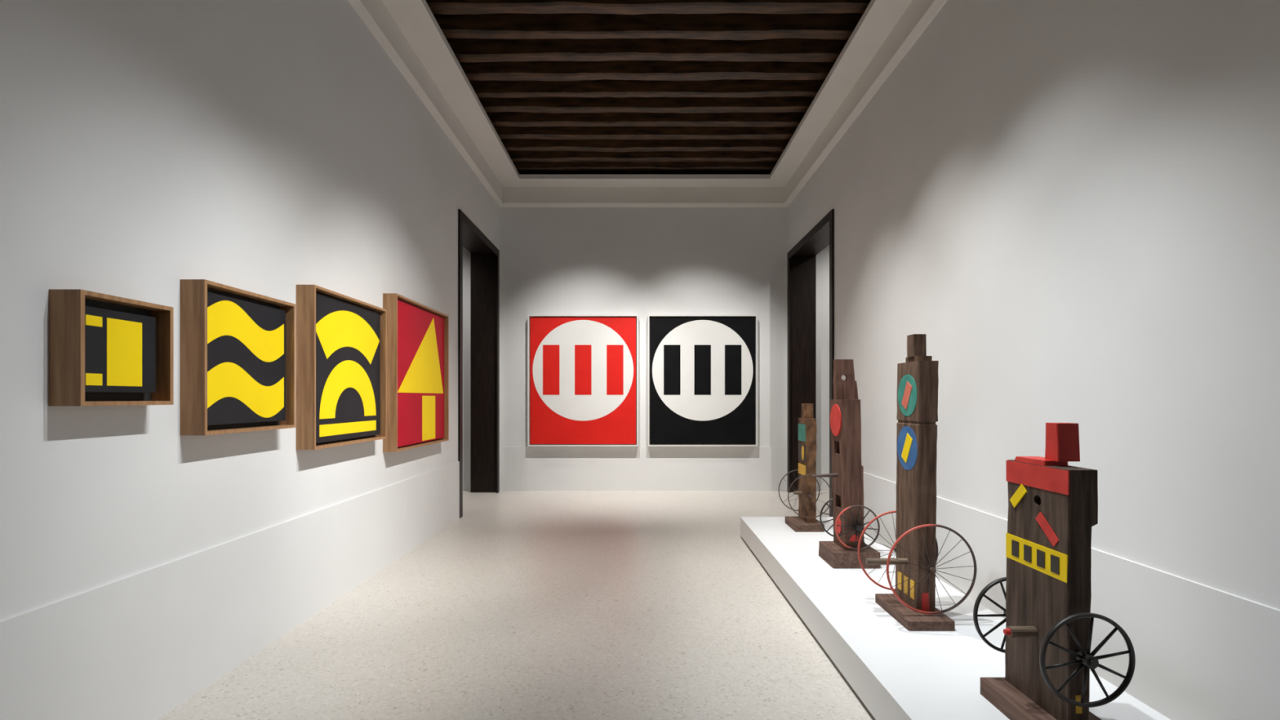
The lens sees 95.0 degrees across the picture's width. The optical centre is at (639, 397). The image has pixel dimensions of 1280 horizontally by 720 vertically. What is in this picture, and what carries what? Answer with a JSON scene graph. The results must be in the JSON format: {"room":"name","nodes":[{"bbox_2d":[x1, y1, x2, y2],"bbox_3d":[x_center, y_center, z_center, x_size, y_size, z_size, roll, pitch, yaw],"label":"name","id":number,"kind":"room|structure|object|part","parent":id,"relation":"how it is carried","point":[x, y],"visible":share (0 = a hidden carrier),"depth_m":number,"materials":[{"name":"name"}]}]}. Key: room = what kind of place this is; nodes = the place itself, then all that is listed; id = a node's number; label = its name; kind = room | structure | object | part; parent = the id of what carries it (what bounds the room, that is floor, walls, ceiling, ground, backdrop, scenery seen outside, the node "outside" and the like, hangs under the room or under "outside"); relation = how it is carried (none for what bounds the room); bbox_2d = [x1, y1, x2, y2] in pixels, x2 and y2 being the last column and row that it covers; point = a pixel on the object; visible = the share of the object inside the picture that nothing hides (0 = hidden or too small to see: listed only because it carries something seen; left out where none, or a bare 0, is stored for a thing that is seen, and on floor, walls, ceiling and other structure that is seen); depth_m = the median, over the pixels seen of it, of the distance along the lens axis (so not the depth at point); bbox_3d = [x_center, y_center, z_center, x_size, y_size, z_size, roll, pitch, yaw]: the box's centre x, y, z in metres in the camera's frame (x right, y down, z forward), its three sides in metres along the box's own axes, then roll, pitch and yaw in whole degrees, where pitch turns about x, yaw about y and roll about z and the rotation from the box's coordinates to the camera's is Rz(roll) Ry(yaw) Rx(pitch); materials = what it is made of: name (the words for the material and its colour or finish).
{"room":"museum","nodes":[
{"label":"museum","id":0,"kind":"room"},
{"bbox_2d":[0,0,499,719],"bbox_3d":[-2.217,-1.125,2.770,0.385,4.950,11.540,0,0,0],"label":"wall","id":1,"kind":"structure","parent":0,"point":[267,148],"depth_m":2.65,"materials":[{"name":"paint"}]},
{"bbox_2d":[48,288,173,405],"bbox_3d":[-1.985,-0.173,2.225,0.110,0.403,0.403,0,0,0],"label":"framed picture","id":2,"kind":"object","parent":1,"relation":"attached to","point":[104,349],"visible":1,"depth_m":2.16,"materials":[{"name":"brown wood"}]},
{"bbox_2d":[179,279,295,435],"bbox_3d":[-1.985,-0.180,2.945,0.110,0.692,0.687,0,0,0],"label":"framed picture","id":3,"kind":"object","parent":1,"relation":"attached to","point":[237,346],"visible":1,"depth_m":2.83,"materials":[{"name":"brown wood"}]},
{"bbox_2d":[295,284,386,449],"bbox_3d":[-1.985,-0.182,3.974,0.110,0.980,0.992,0,0,0],"label":"framed picture","id":4,"kind":"object","parent":1,"relation":"attached to","point":[341,340],"visible":1,"depth_m":3.81,"materials":[{"name":"brown wood"}]},
{"bbox_2d":[382,293,448,452],"bbox_3d":[-1.985,-0.201,5.285,0.110,1.258,1.265,0,0,0],"label":"framed picture","id":5,"kind":"object","parent":1,"relation":"attached to","point":[418,334],"visible":0.98,"depth_m":5.14,"materials":[{"name":"brown wood"}]},
{"bbox_2d":[347,0,502,207],"bbox_3d":[-2.013,-2.913,2.770,0.055,0.275,11.540,0,0,0],"label":"trim","id":6,"kind":"structure","parent":1,"relation":"attached to","point":[375,15],"depth_m":5.37,"materials":[{"name":"paint"}]},
{"bbox_2d":[457,208,499,518],"bbox_3d":[-2.219,-0.385,7.500,0.402,3.470,1.840,0,0,0],"label":"door frame","id":7,"kind":"structure","parent":1,"relation":"in","point":[484,255],"depth_m":8.38,"materials":[{"name":"brown wood"}]},
{"bbox_3d":[-2.029,-0.385,6.630,0.022,3.470,0.100,0,0,0],"label":"architrave","id":8,"kind":"part","parent":7,"relation":"part of","materials":[{"name":"brown wood"}]},
{"bbox_3d":[-2.029,-2.070,7.500,0.022,0.100,1.640,0,0,0],"label":"architrave","id":9,"kind":"part","parent":7,"relation":"part of","materials":[{"name":"brown wood"}]},
{"bbox_3d":[-2.029,-0.385,8.370,0.022,3.470,0.100,0,0,0],"label":"architrave","id":10,"kind":"part","parent":7,"relation":"part of","materials":[{"name":"brown wood"}]},
{"bbox_2d":[157,490,875,719],"bbox_3d":[0.000,1.410,2.975,12.000,0.120,11.950,0,0,0],"label":"floor","id":11,"kind":"structure","parent":0,"point":[529,605],"depth_m":3.36,"materials":[{"name":"stone"}]},
{"bbox_2d":[740,516,1170,719],"bbox_3d":[1.436,1.250,2.940,0.928,0.200,5.480,0,0,0],"label":"display platform","id":12,"kind":"object","parent":11,"relation":"on","point":[898,673],"visible":0.53,"depth_m":2.81,"materials":[{"name":"white paint"}]},
{"bbox_2d":[777,403,831,532],"bbox_3d":[1.472,0.600,5.242,0.389,1.100,0.416,0,0,0],"label":"sculpture","id":13,"kind":"object","parent":12,"relation":"on","point":[806,521],"visible":0.98,"depth_m":5.13,"materials":[{"name":"brown wood"}]},
{"bbox_2d":[812,359,880,568],"bbox_3d":[1.420,0.437,4.143,0.411,1.426,0.390,0,0,0],"label":"sculpture","id":14,"kind":"object","parent":12,"relation":"on","point":[846,475],"visible":0.98,"depth_m":4.01,"materials":[{"name":"brown wood"}]},
{"bbox_2d":[857,333,977,631],"bbox_3d":[1.462,0.405,3.127,0.490,1.490,0.466,0,0,0],"label":"sculpture","id":15,"kind":"object","parent":12,"relation":"on","point":[912,603],"visible":1,"depth_m":3.03,"materials":[{"name":"brown wood"}]},
{"bbox_2d":[973,422,1135,719],"bbox_3d":[1.456,0.619,2.070,0.331,1.062,0.541,0,0,0],"label":"sculpture","id":16,"kind":"object","parent":12,"relation":"on","point":[1053,504],"visible":1,"depth_m":2.03,"materials":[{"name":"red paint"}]},
{"bbox_2d":[462,207,829,490],"bbox_3d":[0.000,-1.125,8.739,12.000,4.950,0.422,0,0,0],"label":"wall","id":17,"kind":"structure","parent":0,"point":[642,262],"depth_m":8.54,"materials":[{"name":"paint"}]},
{"bbox_2d":[527,315,638,446],"bbox_3d":[-0.820,-0.251,8.486,1.588,1.893,0.108,0,0,0],"label":"framed picture","id":18,"kind":"object","parent":17,"relation":"attached to","point":[583,370],"visible":1,"depth_m":8.45,"materials":[{"name":"fabric"}]},
{"bbox_2d":[500,186,786,207],"bbox_3d":[0.052,-2.913,8.512,4.185,0.275,0.055,0,0,0],"label":"trim","id":19,"kind":"structure","parent":17,"relation":"attached to","point":[513,197],"depth_m":8.49,"materials":[{"name":"paint"}]},
{"bbox_2d":[648,315,757,446],"bbox_3d":[0.902,-0.251,8.486,1.576,1.893,0.108,0,0,0],"label":"framed picture","id":20,"kind":"object","parent":17,"relation":"attached to","point":[703,369],"visible":1,"depth_m":8.45,"materials":[{"name":"black fabric"}]},
{"bbox_2d":[381,0,912,186],"bbox_3d":[0.052,-3.325,2.816,4.185,0.550,11.632,0,0,0],"label":"ceiling","id":21,"kind":"structure","parent":0,"point":[549,93],"depth_m":5.87,"materials":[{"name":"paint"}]},
{"bbox_2d":[787,0,1279,719],"bbox_3d":[2.322,-1.125,2.770,0.385,4.950,11.540,0,0,0],"label":"wall","id":22,"kind":"structure","parent":0,"point":[1075,204],"depth_m":2.70,"materials":[{"name":"paint"}]},
{"bbox_2d":[786,208,834,516],"bbox_3d":[2.324,-0.370,7.470,0.402,3.440,1.980,0,0,0],"label":"door frame","id":23,"kind":"structure","parent":22,"relation":"in","point":[802,258],"depth_m":8.42,"materials":[{"name":"brown wood"}]},
{"bbox_3d":[2.134,-0.370,8.410,0.022,3.440,0.100,0,0,0],"label":"architrave","id":24,"kind":"part","parent":23,"relation":"part of","materials":[{"name":"brown wood"}]},
{"bbox_3d":[2.134,-2.040,7.470,0.022,0.100,1.780,0,0,0],"label":"architrave","id":25,"kind":"part","parent":23,"relation":"part of","materials":[{"name":"brown wood"}]},
{"bbox_3d":[2.134,-0.370,6.530,0.022,3.440,0.100,0,0,0],"label":"architrave","id":26,"kind":"part","parent":23,"relation":"part of","materials":[{"name":"brown wood"}]},
{"bbox_2d":[784,0,946,207],"bbox_3d":[2.118,-2.913,2.770,0.055,0.275,11.540,0,0,0],"label":"trim","id":27,"kind":"structure","parent":22,"relation":"attached to","point":[919,14],"depth_m":5.37,"materials":[{"name":"paint"}]}
]}

